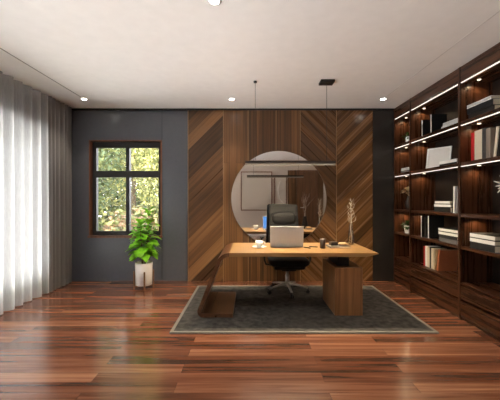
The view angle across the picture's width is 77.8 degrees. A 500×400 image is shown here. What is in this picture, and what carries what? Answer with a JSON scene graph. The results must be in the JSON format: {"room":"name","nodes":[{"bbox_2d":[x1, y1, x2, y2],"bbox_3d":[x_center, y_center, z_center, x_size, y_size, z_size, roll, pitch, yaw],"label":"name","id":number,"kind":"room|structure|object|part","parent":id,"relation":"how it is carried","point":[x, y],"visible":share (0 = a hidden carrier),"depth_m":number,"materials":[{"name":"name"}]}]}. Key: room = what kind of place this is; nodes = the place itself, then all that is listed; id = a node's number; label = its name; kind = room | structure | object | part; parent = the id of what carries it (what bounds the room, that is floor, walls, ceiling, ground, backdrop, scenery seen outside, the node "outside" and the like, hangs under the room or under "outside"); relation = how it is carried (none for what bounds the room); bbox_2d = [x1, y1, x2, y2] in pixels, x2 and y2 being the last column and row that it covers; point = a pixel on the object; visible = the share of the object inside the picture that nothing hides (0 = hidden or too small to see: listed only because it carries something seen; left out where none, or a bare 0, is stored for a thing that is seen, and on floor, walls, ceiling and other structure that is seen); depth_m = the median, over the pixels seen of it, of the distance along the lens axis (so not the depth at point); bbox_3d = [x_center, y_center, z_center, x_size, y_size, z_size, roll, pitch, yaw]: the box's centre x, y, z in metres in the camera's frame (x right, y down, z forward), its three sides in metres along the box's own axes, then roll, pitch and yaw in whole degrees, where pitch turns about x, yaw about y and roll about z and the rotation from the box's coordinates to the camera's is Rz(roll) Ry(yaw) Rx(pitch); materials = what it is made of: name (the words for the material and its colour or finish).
{"room":"office","nodes":[
{"label":"office","id":0,"kind":"room"},
{"bbox_2d":[0,86,47,260],"bbox_3d":[-3.160,-0.073,1.775,0.200,2.800,6.550,0,0,0],"label":"wall","id":1,"kind":"structure","parent":0,"point":[10,86],"depth_m":4.22,"materials":[{"name":"grey paint"}]},
{"bbox_2d":[0,132,30,291],"bbox_3d":[-3.160,0.147,1.610,0.100,2.240,5.620,0,0,0],"label":"window","id":2,"kind":"structure","parent":1,"relation":"in","point":[3,132],"depth_m":4.11,"materials":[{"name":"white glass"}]},
{"bbox_2d":[72,111,187,280],"bbox_3d":[-0.170,-0.073,5.150,6.180,2.800,0.200,0,0,0],"label":"wall","id":3,"kind":"structure","parent":0,"point":[93,259],"depth_m":5.05,"materials":[{"name":"grey paint"}]},
{"bbox_2d":[88,140,162,237],"bbox_3d":[-2.026,-0.173,5.105,1.207,1.592,0.170,0,0,0],"label":"window","id":4,"kind":"structure","parent":3,"relation":"in","point":[94,174],"depth_m":5.11,"materials":[{"name":"brown wood"}]},
{"bbox_3d":[-2.287,0.079,5.143,0.488,0.885,0.006,0,0,0],"label":"pane","id":5,"kind":"part","parent":4,"relation":"part of","materials":[{"name":"clear glass"}]},
{"bbox_2d":[188,110,222,280],"bbox_3d":[-0.717,-0.058,5.035,0.566,2.770,0.030,0,0,0],"label":"wall panel","id":6,"kind":"object","parent":3,"relation":"attached to","point":[205,127],"depth_m":5.02,"materials":[{"name":"brown wood"}]},
{"bbox_2d":[72,108,393,110],"bbox_3d":[-0.310,-1.459,5.032,5.280,0.028,0.035,0,0,0],"label":"trim","id":7,"kind":"structure","parent":3,"relation":"attached to","point":[73,109],"depth_m":5.01,"materials":[{"name":"black paint"}]},
{"bbox_2d":[224,110,247,280],"bbox_3d":[-0.231,-0.058,5.035,0.398,2.770,0.030,0,0,0],"label":"wall panel","id":8,"kind":"object","parent":3,"relation":"attached to","point":[235,121],"depth_m":5.02,"materials":[{"name":"brown wood"}]},
{"bbox_2d":[248,110,275,280],"bbox_3d":[0.197,-0.058,5.035,0.449,2.770,0.030,0,0,0],"label":"wall panel","id":9,"kind":"object","parent":3,"relation":"attached to","point":[261,123],"depth_m":5.02,"materials":[{"name":"brown wood"}]},
{"bbox_2d":[231,150,326,242],"bbox_3d":[0.464,-0.016,5.007,1.550,1.550,0.016,0,0,0],"label":"round mirror","id":10,"kind":"object","parent":3,"relation":"attached to","point":[255,188],"visible":0.76,"depth_m":5.00,"materials":[{"name":"silver metal"}]},
{"bbox_2d":[223,110,336,281],"bbox_3d":[0.199,-0.058,5.032,2.410,2.770,0.032,0,0,0],"label":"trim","id":11,"kind":"structure","parent":3,"relation":"attached to","point":[223,110],"depth_m":5.02,"materials":[{"name":"brown wood"}]},
{"bbox_2d":[276,110,299,280],"bbox_3d":[0.619,-0.058,5.035,0.387,2.770,0.030,0,0,0],"label":"wall panel","id":12,"kind":"object","parent":3,"relation":"attached to","point":[287,121],"depth_m":5.02,"materials":[{"name":"brown wood"}]},
{"bbox_2d":[301,110,335,280],"bbox_3d":[1.107,-0.058,5.035,0.582,2.770,0.030,0,0,0],"label":"wall panel","id":13,"kind":"object","parent":3,"relation":"attached to","point":[313,122],"depth_m":5.02,"materials":[{"name":"brown wood"}]},
{"bbox_2d":[337,110,372,280],"bbox_3d":[1.694,-0.058,5.035,0.585,2.770,0.030,0,0,0],"label":"wall panel","id":14,"kind":"object","parent":3,"relation":"attached to","point":[354,127],"depth_m":5.02,"materials":[{"name":"brown wood"}]},
{"bbox_2d":[373,110,393,280],"bbox_3d":[2.160,-0.058,5.037,0.339,2.770,0.026,0,0,0],"label":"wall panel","id":15,"kind":"structure","parent":3,"relation":"attached to","point":[383,120],"depth_m":5.02,"materials":[{"name":"black paint"}]},
{"bbox_2d":[0,0,499,107],"bbox_3d":[-0.170,-1.548,1.775,6.180,0.150,6.950,0,0,0],"label":"ceiling","id":16,"kind":"structure","parent":0,"point":[108,53],"depth_m":3.02,"materials":[{"name":"paint"}]},
{"bbox_2d":[0,71,48,314],"bbox_3d":[-2.870,-0.077,1.534,0.111,2.784,5.681,0,0,0],"label":"sheer curtain","id":17,"kind":"object","parent":16,"relation":"hanging from","point":[29,277],"visible":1,"depth_m":3.88,"materials":[{"name":"fabric"}]},
{"bbox_2d":[0,48,79,96],"bbox_3d":[-2.430,-1.472,1.480,0.012,0.002,5.960,0,0,0],"label":"trim","id":18,"kind":"structure","parent":16,"relation":"attached to","point":[0,48],"depth_m":3.54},
{"bbox_2d":[48,96,71,291],"bbox_3d":[-2.859,-0.077,4.684,0.089,2.784,0.591,0,0,0],"label":"curtain","id":19,"kind":"object","parent":16,"relation":"hanging from","point":[59,114],"visible":0.99,"depth_m":4.69,"materials":[{"name":"grey fabric"}]},
{"bbox_2d":[207,0,220,5],"bbox_3d":[-0.265,-1.470,2.300,0.104,0.006,0.104,0,0,0],"label":"recessed light","id":20,"kind":"object","parent":16,"relation":"in","point":[211,2],"visible":1,"depth_m":2.31,"materials":[{"name":"white"}]},
{"bbox_2d":[245,79,335,164],"bbox_3d":[0.500,-0.952,3.860,1.120,1.042,0.140,0,0,0],"label":"linear pendant","id":21,"kind":"object","parent":16,"relation":"hanging from","point":[323,82],"visible":1,"depth_m":3.84,"materials":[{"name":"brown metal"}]},
{"bbox_3d":[0.500,-0.442,3.860,1.120,0.021,0.048,0,0,0],"label":"trim","id":22,"kind":"part","parent":21,"relation":"part of","materials":[{"name":"metal"}]},
{"bbox_3d":[0.955,-0.980,3.860,0.005,0.979,0.004,0,0,0],"label":"cord","id":23,"kind":"part","parent":21,"relation":"part of","materials":[{"name":"black metal"}]},
{"bbox_2d":[386,10,499,96],"bbox_3d":[1.950,-1.472,1.480,0.012,0.002,5.960,0,0,0],"label":"trim","id":24,"kind":"structure","parent":16,"relation":"attached to","point":[499,10],"depth_m":3.02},
{"bbox_2d":[0,281,499,399],"bbox_3d":[-0.170,1.387,1.775,6.180,0.120,6.950,0,0,0],"label":"floor","id":25,"kind":"structure","parent":0,"point":[78,340],"depth_m":2.60,"materials":[{"name":"brown wood"}]},
{"bbox_2d":[125,206,161,290],"bbox_3d":[-1.586,0.715,4.632,0.497,1.221,0.522,0,0,-38],"label":"potted plant","id":26,"kind":"object","parent":25,"relation":"on","point":[142,275],"visible":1,"depth_m":4.54,"materials":[{"name":"green plant"}]},
{"bbox_3d":[-1.712,1.192,4.579,0.022,0.269,0.022,0,0,-22],"label":"stand leg","id":27,"kind":"part","parent":26,"relation":"part of","materials":[{"name":"brown wood"}]},
{"bbox_3d":[-1.595,0.571,4.628,0.196,0.827,0.273,0,0,-23],"label":"stem","id":28,"kind":"part","parent":26,"relation":"part of","materials":[{"name":"plant"}]},
{"bbox_3d":[-1.585,1.105,4.630,0.250,0.335,0.250,0,0,0],"label":"pot","id":29,"kind":"part","parent":26,"relation":"part of","materials":[{"name":"white ceramic"}]},
{"bbox_2d":[169,286,438,333],"bbox_3d":[0.535,1.317,3.885,2.660,0.018,1.660,0,0,0],"label":"area rug","id":30,"kind":"object","parent":25,"relation":"on","point":[256,311],"visible":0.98,"depth_m":3.47,"materials":[{"name":"grey carpet"}]},
{"bbox_2d":[263,204,310,297],"bbox_3d":[0.529,0.693,4.425,0.713,1.233,0.708,0,0,-2],"label":"office chair","id":31,"kind":"object","parent":30,"relation":"on","point":[279,215],"visible":0.63,"depth_m":4.38,"materials":[{"name":"black leather"}]},
{"bbox_2d":[272,211,295,224],"bbox_3d":[0.510,0.280,4.678,0.360,0.200,0.086,0,0,-2],"label":"headrest pillow","id":32,"kind":"object","parent":31,"relation":"on","point":[278,217],"depth_m":4.65,"materials":[{"name":"black leather"}]},
{"bbox_3d":[0.510,0.472,4.677,0.479,0.792,0.201,0,0,-2],"label":"backrest","id":33,"kind":"part","parent":31,"relation":"part of","materials":[{"name":"black leather"}]},
{"bbox_3d":[0.532,0.856,4.345,0.560,0.130,0.540,0,0,-2],"label":"seat","id":34,"kind":"part","parent":31,"relation":"part of","materials":[{"name":"black leather"}]},
{"bbox_2d":[197,243,378,317],"bbox_3d":[0.423,0.952,3.850,2.013,0.716,0.820,0,0,0],"label":"writing desk","id":35,"kind":"object","parent":30,"relation":"on","point":[342,278],"visible":0.94,"depth_m":3.51,"materials":[{"name":"brown wood"}]},
{"bbox_3d":[-0.405,0.915,3.850,0.350,0.642,0.820,0,0,0],"label":"leaning leg","id":36,"kind":"part","parent":35,"relation":"part of","materials":[{"name":"brown wood"}]},
{"bbox_2d":[270,226,303,246],"bbox_3d":[0.459,0.461,3.957,0.410,0.261,0.305,0,0,2],"label":"laptop","id":37,"kind":"object","parent":35,"relation":"on","point":[280,236],"visible":1,"depth_m":3.82,"materials":[{"name":"metal"}]},
{"bbox_2d":[320,238,325,248],"bbox_3d":[0.885,0.535,3.770,0.072,0.116,0.072,0,0,0],"label":"tumbler","id":38,"kind":"object","parent":35,"relation":"on","point":[322,240],"visible":1,"depth_m":3.74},
{"bbox_2d":[326,244,350,247],"bbox_3d":[1.100,0.582,3.870,0.250,0.022,0.180,0,0,-3],"label":"notebook","id":39,"kind":"object","parent":35,"relation":"on","point":[327,245],"visible":0.93,"depth_m":3.79,"materials":[{"name":"paper"}]},
{"bbox_2d":[329,241,337,245],"bbox_3d":[1.045,0.550,3.880,0.092,0.042,0.072,0,0,-12],"label":"trinket box","id":40,"kind":"object","parent":39,"relation":"on","point":[331,243],"visible":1,"depth_m":3.85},
{"bbox_2d":[348,223,353,244],"bbox_3d":[1.335,0.456,4.100,0.068,0.275,0.068,0,0,0],"label":"glass vase","id":41,"kind":"object","parent":35,"relation":"on","point":[349,242],"visible":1,"depth_m":4.10,"materials":[{"name":"glass"}]},
{"bbox_2d":[347,199,355,241],"bbox_3d":[1.345,0.280,4.087,0.114,0.606,0.118,0,0,17],"label":"dry branches","id":42,"kind":"object","parent":41,"relation":"in","point":[351,218],"visible":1,"depth_m":4.09,"materials":[{"name":"plant"}]},
{"bbox_3d":[0.115,0.586,3.830,0.180,0.014,0.180,0,0,0],"label":"saucer","id":43,"kind":"object","parent":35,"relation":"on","visible":0},
{"bbox_2d":[255,240,264,246],"bbox_3d":[0.120,0.549,3.826,0.108,0.075,0.096,0,0,38],"label":"coffee cup","id":44,"kind":"object","parent":43,"relation":"on","point":[259,243],"visible":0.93,"depth_m":3.80,"materials":[{"name":"white ceramic"}]},
{"bbox_2d":[394,99,409,289],"bbox_3d":[2.515,-0.072,4.768,0.370,2.797,0.504,0,0,0],"label":"bookcase","id":45,"kind":"object","parent":25,"relation":"on","point":[402,112],"visible":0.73,"depth_m":5.00,"materials":[{"name":"brown wood"}]},
{"bbox_3d":[2.511,-1.384,4.768,0.354,0.172,0.466,0,0,0],"label":"panel","id":46,"kind":"part","parent":45,"relation":"part of","materials":[{"name":"brown wood"}]},
{"bbox_3d":[2.510,0.929,4.768,0.355,0.025,0.466,0,0,0],"label":"shelf","id":47,"kind":"part","parent":45,"relation":"part of","materials":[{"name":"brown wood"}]},
{"bbox_3d":[2.510,0.533,4.768,0.355,0.032,0.466,0,0,0],"label":"shelf","id":48,"kind":"part","parent":45,"relation":"part of","materials":[{"name":"brown wood"}]},
{"bbox_3d":[2.510,0.174,4.768,0.355,0.035,0.466,0,0,0],"label":"shelf","id":49,"kind":"part","parent":45,"relation":"part of","materials":[{"name":"brown wood"}]},
{"bbox_3d":[2.510,-0.390,4.768,0.355,0.040,0.466,0,0,0],"label":"shelf","id":50,"kind":"part","parent":45,"relation":"part of","materials":[{"name":"brown wood"}]},
{"bbox_3d":[2.510,-0.843,4.768,0.355,0.040,0.466,0,0,0],"label":"shelf","id":51,"kind":"part","parent":45,"relation":"part of","materials":[{"name":"brown wood"}]},
{"bbox_3d":[2.506,1.214,4.768,0.347,0.181,0.462,0,0,0],"label":"drawer","id":52,"kind":"part","parent":45,"relation":"part of","materials":[{"name":"brown wood"}]},
{"bbox_3d":[2.506,1.026,4.768,0.347,0.142,0.462,0,0,0],"label":"drawer","id":53,"kind":"part","parent":45,"relation":"part of","materials":[{"name":"brown wood"}]},
{"bbox_2d":[400,187,408,209],"bbox_3d":[2.447,-0.022,4.787,0.250,0.356,0.241,0,0,0],"label":"bouquet","id":54,"kind":"object","parent":45,"relation":"on","point":[406,188],"visible":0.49,"depth_m":4.76,"materials":[{"name":"plant"}]},
{"bbox_2d":[401,220,408,232],"bbox_3d":[2.434,0.415,4.749,0.260,0.202,0.255,0,0,-20],"label":"plant","id":55,"kind":"object","parent":45,"relation":"on","point":[406,225],"visible":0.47,"depth_m":4.74,"materials":[{"name":"green plant"}]},
{"bbox_2d":[401,132,408,141],"bbox_3d":[2.436,-0.950,4.761,0.234,0.173,0.228,0,0,0],"label":"plant","id":56,"kind":"object","parent":45,"relation":"on","point":[406,138],"visible":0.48,"depth_m":4.75,"materials":[{"name":"green plant"}]},
{"bbox_3d":[2.515,-0.072,4.525,0.370,2.797,0.019,0,0,0],"label":"panel","id":57,"kind":"part","parent":45,"relation":"part of","materials":[{"name":"brown wood"}]},
{"bbox_2d":[410,68,458,317],"bbox_3d":[2.515,-0.072,3.985,0.370,2.797,1.059,0,0,0],"label":"bookcase","id":58,"kind":"object","parent":25,"relation":"on","point":[428,186],"visible":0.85,"depth_m":4.22,"materials":[{"name":"brown wood"}]},
{"bbox_3d":[2.515,-0.072,4.505,0.370,2.797,0.019,0,0,0],"label":"panel","id":59,"kind":"part","parent":58,"relation":"part of","materials":[{"name":"brown wood"}]},
{"bbox_2d":[423,246,424,265],"bbox_3d":[2.500,0.781,4.286,0.180,0.270,0.040,0,0,0],"label":"book","id":60,"kind":"object","parent":58,"relation":"on","point":[423,246],"visible":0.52,"depth_m":4.28,"materials":[{"name":"paper"}]},
{"bbox_2d":[421,216,427,236],"bbox_3d":[2.470,0.371,4.289,0.200,0.290,0.030,0,0,0],"label":"book","id":61,"kind":"object","parent":58,"relation":"on","point":[422,217],"visible":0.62,"depth_m":4.27,"materials":[{"name":"paper"}]},
{"bbox_2d":[421,120,429,135],"bbox_3d":[2.490,-0.984,4.308,0.200,0.240,0.030,0,0,0],"label":"book","id":62,"kind":"object","parent":58,"relation":"on","point":[425,124],"visible":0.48,"depth_m":4.29,"materials":[{"name":"black paper"}]},
{"bbox_2d":[424,217,427,237],"bbox_3d":[2.470,0.376,4.198,0.200,0.280,0.055,0,0,0],"label":"book","id":63,"kind":"object","parent":58,"relation":"on","point":[425,218],"visible":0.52,"depth_m":4.17,"materials":[{"name":"black paper"}]},
{"bbox_2d":[427,247,429,267],"bbox_3d":[2.500,0.781,4.187,0.180,0.270,0.050,0,0,0],"label":"book","id":64,"kind":"object","parent":58,"relation":"on","point":[428,248],"visible":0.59,"depth_m":4.19,"materials":[{"name":"paper"}]},
{"bbox_2d":[425,246,440,266],"bbox_3d":[2.500,0.776,4.239,0.180,0.280,0.050,0,0,0],"label":"book","id":65,"kind":"object","parent":58,"relation":"on","point":[425,246],"visible":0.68,"depth_m":4.24,"materials":[{"name":"paper"}]},
{"bbox_3d":[2.511,-1.384,3.985,0.354,0.172,1.021,0,0,0],"label":"panel","id":66,"kind":"part","parent":58,"relation":"part of","materials":[{"name":"brown wood"}]},
{"bbox_3d":[2.510,0.929,3.985,0.355,0.025,1.021,0,0,0],"label":"shelf","id":67,"kind":"part","parent":58,"relation":"part of","materials":[{"name":"brown wood"}]},
{"bbox_3d":[2.510,0.533,3.985,0.355,0.032,1.021,0,0,0],"label":"shelf","id":68,"kind":"part","parent":58,"relation":"part of","materials":[{"name":"brown wood"}]},
{"bbox_3d":[2.510,0.174,3.985,0.355,0.035,1.021,0,0,0],"label":"shelf","id":69,"kind":"part","parent":58,"relation":"part of","materials":[{"name":"brown wood"}]},
{"bbox_3d":[2.510,-0.390,3.985,0.355,0.040,1.021,0,0,0],"label":"shelf","id":70,"kind":"part","parent":58,"relation":"part of","materials":[{"name":"brown wood"}]},
{"bbox_3d":[2.510,-0.843,3.985,0.355,0.040,1.021,0,0,0],"label":"shelf","id":71,"kind":"part","parent":58,"relation":"part of","materials":[{"name":"brown wood"}]},
{"bbox_3d":[2.506,1.214,3.985,0.347,0.181,1.017,0,0,0],"label":"drawer","id":72,"kind":"part","parent":58,"relation":"part of","materials":[{"name":"brown wood"}]},
{"bbox_3d":[2.506,1.026,3.985,0.347,0.142,1.017,0,0,0],"label":"drawer","id":73,"kind":"part","parent":58,"relation":"part of","materials":[{"name":"brown wood"}]},
{"bbox_2d":[428,216,443,237],"bbox_3d":[2.470,0.366,4.121,0.200,0.300,0.032,0,0,0],"label":"book","id":74,"kind":"object","parent":58,"relation":"on","point":[434,222],"visible":0.86,"depth_m":4.10,"materials":[{"name":"black paper"}]},
{"bbox_2d":[434,249,437,269],"bbox_3d":[2.490,0.780,4.015,0.180,0.272,0.062,0,0,0],"label":"book","id":75,"kind":"object","parent":58,"relation":"on","point":[436,250],"visible":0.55,"depth_m":4.01,"materials":[{"name":"paper"}]},
{"bbox_2d":[430,247,444,267],"bbox_3d":[2.500,0.776,4.143,0.180,0.280,0.035,0,0,0],"label":"book","id":76,"kind":"object","parent":58,"relation":"on","point":[430,247],"visible":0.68,"depth_m":4.14,"materials":[{"name":"paper"}]},
{"bbox_2d":[431,248,444,268],"bbox_3d":[2.500,0.781,4.101,0.180,0.270,0.045,0,0,0],"label":"book","id":77,"kind":"object","parent":58,"relation":"on","point":[432,249],"visible":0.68,"depth_m":4.10,"materials":[{"name":"beige paper"}]},
{"bbox_2d":[430,114,446,132],"bbox_3d":[2.490,-0.994,4.093,0.200,0.260,0.030,0,0,0],"label":"book","id":78,"kind":"object","parent":58,"relation":"on","point":[436,120],"visible":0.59,"depth_m":4.08,"materials":[{"name":"black paper"}]},
{"bbox_2d":[426,146,451,168],"bbox_3d":[2.457,-0.545,4.037,0.065,0.269,0.300,0,0,-32],"label":"photo frame","id":79,"kind":"object","parent":58,"relation":"on","point":[434,155],"visible":0.74,"depth_m":4.05,"materials":[{"name":"white paper"}]},
{"bbox_2d":[428,148,449,166],"bbox_3d":[2.458,-0.545,4.038,0.008,0.230,0.260,12,-6,-31],"label":"print","id":80,"kind":"object","parent":79,"relation":"attached to","point":[436,156],"depth_m":4.05},
{"bbox_2d":[434,207,451,212],"bbox_3d":[2.500,0.126,3.850,0.240,0.060,0.320,0,0,0],"label":"book","id":81,"kind":"object","parent":58,"relation":"on","point":[436,209],"visible":0.62,"depth_m":3.81,"materials":[{"name":"black paper"}]},
{"bbox_2d":[434,204,451,207],"bbox_3d":[2.498,0.075,3.852,0.230,0.040,0.320,0,0,-1],"label":"book","id":82,"kind":"object","parent":81,"relation":"on","point":[435,205],"visible":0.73,"depth_m":3.82,"materials":[{"name":"paper"}]},
{"bbox_2d":[435,201,451,203],"bbox_3d":[2.497,0.035,3.848,0.230,0.040,0.310,0,0,1],"label":"book","id":83,"kind":"object","parent":82,"relation":"on","point":[436,202],"visible":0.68,"depth_m":3.82,"materials":[{"name":"paper"}]},
{"bbox_3d":[2.694,-0.072,3.985,0.012,2.797,1.021,0,0,0],"label":"panel","id":84,"kind":"part","parent":58,"relation":"part of","materials":[{"name":"brown wood"}]},
{"bbox_2d":[436,249,457,270],"bbox_3d":[2.520,0.775,3.954,0.240,0.282,0.079,0,0,0],"label":"book","id":85,"kind":"object","parent":58,"relation":"on","point":[447,260],"visible":0.95,"depth_m":3.94,"materials":[{"name":"brown paper"}]},
{"bbox_2d":[439,237,457,244],"bbox_3d":[2.452,0.493,3.711,0.170,0.045,0.340,0,0,-1],"label":"book","id":86,"kind":"object","parent":58,"relation":"on","point":[440,238],"visible":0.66,"depth_m":3.70,"materials":[{"name":"paper"}]},
{"bbox_2d":[439,234,457,240],"bbox_3d":[2.450,0.453,3.710,0.170,0.035,0.340,0,0,0],"label":"book","id":87,"kind":"object","parent":86,"relation":"on","point":[441,236],"visible":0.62,"depth_m":3.69,"materials":[{"name":"paper"}]},
{"bbox_2d":[438,231,457,237],"bbox_3d":[2.452,0.414,3.711,0.170,0.042,0.370,0,0,-1],"label":"book","id":88,"kind":"object","parent":87,"relation":"on","point":[439,232],"visible":0.46,"depth_m":3.70,"materials":[{"name":"paper"}]},
{"bbox_2d":[438,227,457,233],"bbox_3d":[2.450,0.372,3.710,0.170,0.042,0.370,0,0,0],"label":"book","id":89,"kind":"object","parent":88,"relation":"on","point":[444,229],"visible":0.66,"depth_m":3.75,"materials":[{"name":"white paper"}]},
{"bbox_2d":[439,162,457,165],"bbox_3d":[2.455,-0.421,3.680,0.220,0.020,0.320,0,0,0],"label":"book","id":90,"kind":"object","parent":58,"relation":"on","point":[451,162],"visible":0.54,"depth_m":3.67,"materials":[{"name":"paper"}]},
{"bbox_2d":[439,158,457,164],"bbox_3d":[2.455,-0.449,3.680,0.220,0.035,0.320,0,0,0],"label":"book","id":91,"kind":"object","parent":90,"relation":"on","point":[456,159],"visible":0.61,"depth_m":3.65,"materials":[{"name":"paper"}]},
{"bbox_2d":[441,121,457,128],"bbox_3d":[2.525,-0.886,3.720,0.250,0.045,0.340,0,0,0],"label":"book","id":92,"kind":"object","parent":58,"relation":"on","point":[456,121],"visible":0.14,"depth_m":3.73,"materials":[{"name":"paper"}]},
{"bbox_2d":[443,118,457,125],"bbox_3d":[2.531,-0.929,3.715,0.240,0.040,0.320,0,0,-2],"label":"book","id":93,"kind":"object","parent":92,"relation":"on","point":[456,119],"visible":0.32,"depth_m":3.73,"materials":[{"name":"paper"}]},
{"bbox_2d":[453,186,457,212],"bbox_3d":[2.480,0.001,3.602,0.220,0.310,0.028,0,0,0],"label":"book","id":94,"kind":"object","parent":58,"relation":"on","point":[455,188],"visible":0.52,"depth_m":3.59,"materials":[{"name":"white paper"}]},
{"bbox_3d":[2.515,-0.072,3.465,0.370,2.797,0.019,0,0,0],"label":"panel","id":95,"kind":"part","parent":58,"relation":"part of","materials":[{"name":"brown wood"}]},
{"bbox_2d":[459,42,499,339],"bbox_3d":[2.515,-0.072,2.925,0.370,2.797,1.059,0,0,0],"label":"bookcase","id":96,"kind":"object","parent":25,"relation":"on","point":[479,78],"visible":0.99,"depth_m":3.42,"materials":[{"name":"brown wood"}]},
{"bbox_2d":[471,132,474,160],"bbox_3d":[2.470,-0.561,3.299,0.200,0.300,0.050,0,0,0],"label":"book","id":97,"kind":"object","parent":96,"relation":"on","point":[473,133],"visible":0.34,"depth_m":3.29,"materials":[{"name":"red paper"}]},
{"bbox_2d":[475,129,481,159],"bbox_3d":[2.470,-0.566,3.220,0.200,0.310,0.105,0,0,0],"label":"book","id":98,"kind":"object","parent":96,"relation":"on","point":[478,134],"visible":0.39,"depth_m":3.22,"materials":[{"name":"beige paper"}]},
{"bbox_3d":[2.511,-1.384,2.925,0.354,0.172,1.021,0,0,0],"label":"panel","id":99,"kind":"part","parent":96,"relation":"part of","materials":[{"name":"brown wood"}]},
{"bbox_3d":[2.510,0.929,2.925,0.355,0.025,1.021,0,0,0],"label":"shelf","id":100,"kind":"part","parent":96,"relation":"part of","materials":[{"name":"brown wood"}]},
{"bbox_3d":[2.510,0.533,2.925,0.355,0.032,1.021,0,0,0],"label":"shelf","id":101,"kind":"part","parent":96,"relation":"part of","materials":[{"name":"brown wood"}]},
{"bbox_3d":[2.510,0.174,2.925,0.355,0.035,1.021,0,0,0],"label":"shelf","id":102,"kind":"part","parent":96,"relation":"part of","materials":[{"name":"brown wood"}]},
{"bbox_3d":[2.510,-0.390,2.925,0.355,0.040,1.021,0,0,0],"label":"shelf","id":103,"kind":"part","parent":96,"relation":"part of","materials":[{"name":"brown wood"}]},
{"bbox_3d":[2.510,-0.843,2.925,0.355,0.040,1.021,0,0,0],"label":"shelf","id":104,"kind":"part","parent":96,"relation":"part of","materials":[{"name":"brown wood"}]},
{"bbox_3d":[2.506,1.214,2.925,0.347,0.181,1.017,0,0,0],"label":"drawer","id":105,"kind":"part","parent":96,"relation":"part of","materials":[{"name":"brown wood"}]},
{"bbox_3d":[2.506,1.026,2.925,0.347,0.142,1.017,0,0,0],"label":"drawer","id":106,"kind":"part","parent":96,"relation":"part of","materials":[{"name":"brown wood"}]},
{"bbox_2d":[468,105,499,118],"bbox_3d":[2.500,-0.894,3.200,0.240,0.060,0.360,0,0,0],"label":"book","id":107,"kind":"object","parent":96,"relation":"on","point":[492,107],"visible":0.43,"depth_m":3.16,"materials":[{"name":"black paper"}]},
{"bbox_2d":[467,98,499,114],"bbox_3d":[2.485,-0.955,3.200,0.240,0.060,0.360,0,0,0],"label":"book","id":108,"kind":"object","parent":107,"relation":"on","point":[495,101],"visible":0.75,"depth_m":3.13,"materials":[{"name":"black paper"}]},
{"bbox_2d":[467,95,499,108],"bbox_3d":[2.490,-1.002,3.205,0.260,0.035,0.340,0,0,0],"label":"book","id":109,"kind":"object","parent":108,"relation":"on","point":[491,96],"visible":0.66,"depth_m":3.15,"materials":[{"name":"white paper"}]},
{"bbox_2d":[470,242,499,252],"bbox_3d":[2.485,0.483,3.160,0.250,0.065,0.340,0,0,0],"label":"book","id":110,"kind":"object","parent":96,"relation":"on","point":[494,249],"visible":0.84,"depth_m":3.11,"materials":[{"name":"grey paper"}]},
{"bbox_2d":[470,237,499,245],"bbox_3d":[2.485,0.427,3.160,0.250,0.048,0.340,0,0,0],"label":"book","id":111,"kind":"object","parent":110,"relation":"on","point":[476,240],"visible":0.82,"depth_m":3.11,"materials":[{"name":"white paper"}]},
{"bbox_2d":[470,232,499,240],"bbox_3d":[2.485,0.378,3.160,0.250,0.048,0.340,0,0,0],"label":"book","id":112,"kind":"object","parent":111,"relation":"on","point":[491,236],"visible":1,"depth_m":3.14,"materials":[{"name":"white paper"}]},
{"bbox_2d":[482,127,489,158],"bbox_3d":[2.470,-0.569,3.140,0.200,0.315,0.050,0,0,0],"label":"book","id":113,"kind":"object","parent":96,"relation":"on","point":[485,128],"visible":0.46,"depth_m":3.13,"materials":[{"name":"grey paper"}]},
{"bbox_2d":[486,127,495,157],"bbox_3d":[2.470,-0.561,3.086,0.200,0.300,0.055,0,0,0],"label":"book","id":114,"kind":"object","parent":96,"relation":"on","point":[490,132],"visible":0.5,"depth_m":3.06,"materials":[{"name":"beige paper"}]},
{"bbox_2d":[493,126,499,156],"bbox_3d":[2.470,-0.557,2.988,0.200,0.291,0.067,0,0,0],"label":"book","id":115,"kind":"object","parent":96,"relation":"on","point":[497,127],"visible":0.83,"depth_m":2.98,"materials":[{"name":"beige paper"}]},
{"bbox_3d":[2.694,-0.072,2.925,0.012,2.797,1.021,0,0,0],"label":"panel","id":116,"kind":"part","parent":96,"relation":"part of","materials":[{"name":"brown wood"}]},
{"bbox_2d":[497,130,499,155],"bbox_3d":[2.470,-0.552,2.946,0.200,0.281,0.072,0,0,0],"label":"book","id":117,"kind":"object","parent":96,"relation":"on","point":[498,147],"visible":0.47,"depth_m":2.95,"materials":[{"name":"paper"}]},
{"label":"outside","id":118,"kind":"structure","parent":0,"visible":0},
{"bbox_3d":[-4.000,1.752,17.625,24.000,0.150,24.750,0,0,0],"label":"ground","id":119,"kind":"structure","parent":118,"visible":0},
{"bbox_2d":[98,148,124,215],"bbox_3d":[-4.902,-2.118,9.596,2.065,7.617,2.045,0,0,30],"label":"tree","id":120,"kind":"object","parent":119,"relation":"on","point":[108,157],"visible":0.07,"depth_m":9.60,"materials":[{"name":"green plant"}]},
{"bbox_2d":[98,148,157,230],"bbox_3d":[-5.357,-0.997,16.546,13.678,5.623,2.397,0,0,0],"label":"hedge","id":121,"kind":"object","parent":119,"relation":"on","point":[115,205],"visible":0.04,"depth_m":16.22,"materials":[{"name":"green plant"}]},
{"bbox_2d":[101,148,157,213],"bbox_3d":[-4.998,-3.047,13.206,3.610,9.474,3.622,0,0,16],"label":"tree","id":122,"kind":"object","parent":119,"relation":"on","point":[133,181],"visible":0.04,"depth_m":13.11,"materials":[{"name":"green plant"}]},
{"bbox_2d":[103,206,158,230],"bbox_3d":[-2.864,0.937,7.705,1.452,1.542,1.418,0,0,32],"label":"shrub","id":123,"kind":"object","parent":119,"relation":"on","point":[122,214],"visible":0.19,"depth_m":7.53,"materials":[{"name":"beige plant"}]},
{"bbox_2d":[131,148,158,222],"bbox_3d":[-2.810,-2.007,9.712,2.067,7.395,2.102,0,0,0],"label":"tree","id":124,"kind":"object","parent":119,"relation":"on","point":[153,156],"visible":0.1,"depth_m":9.32,"materials":[{"name":"green plant"}]}
]}

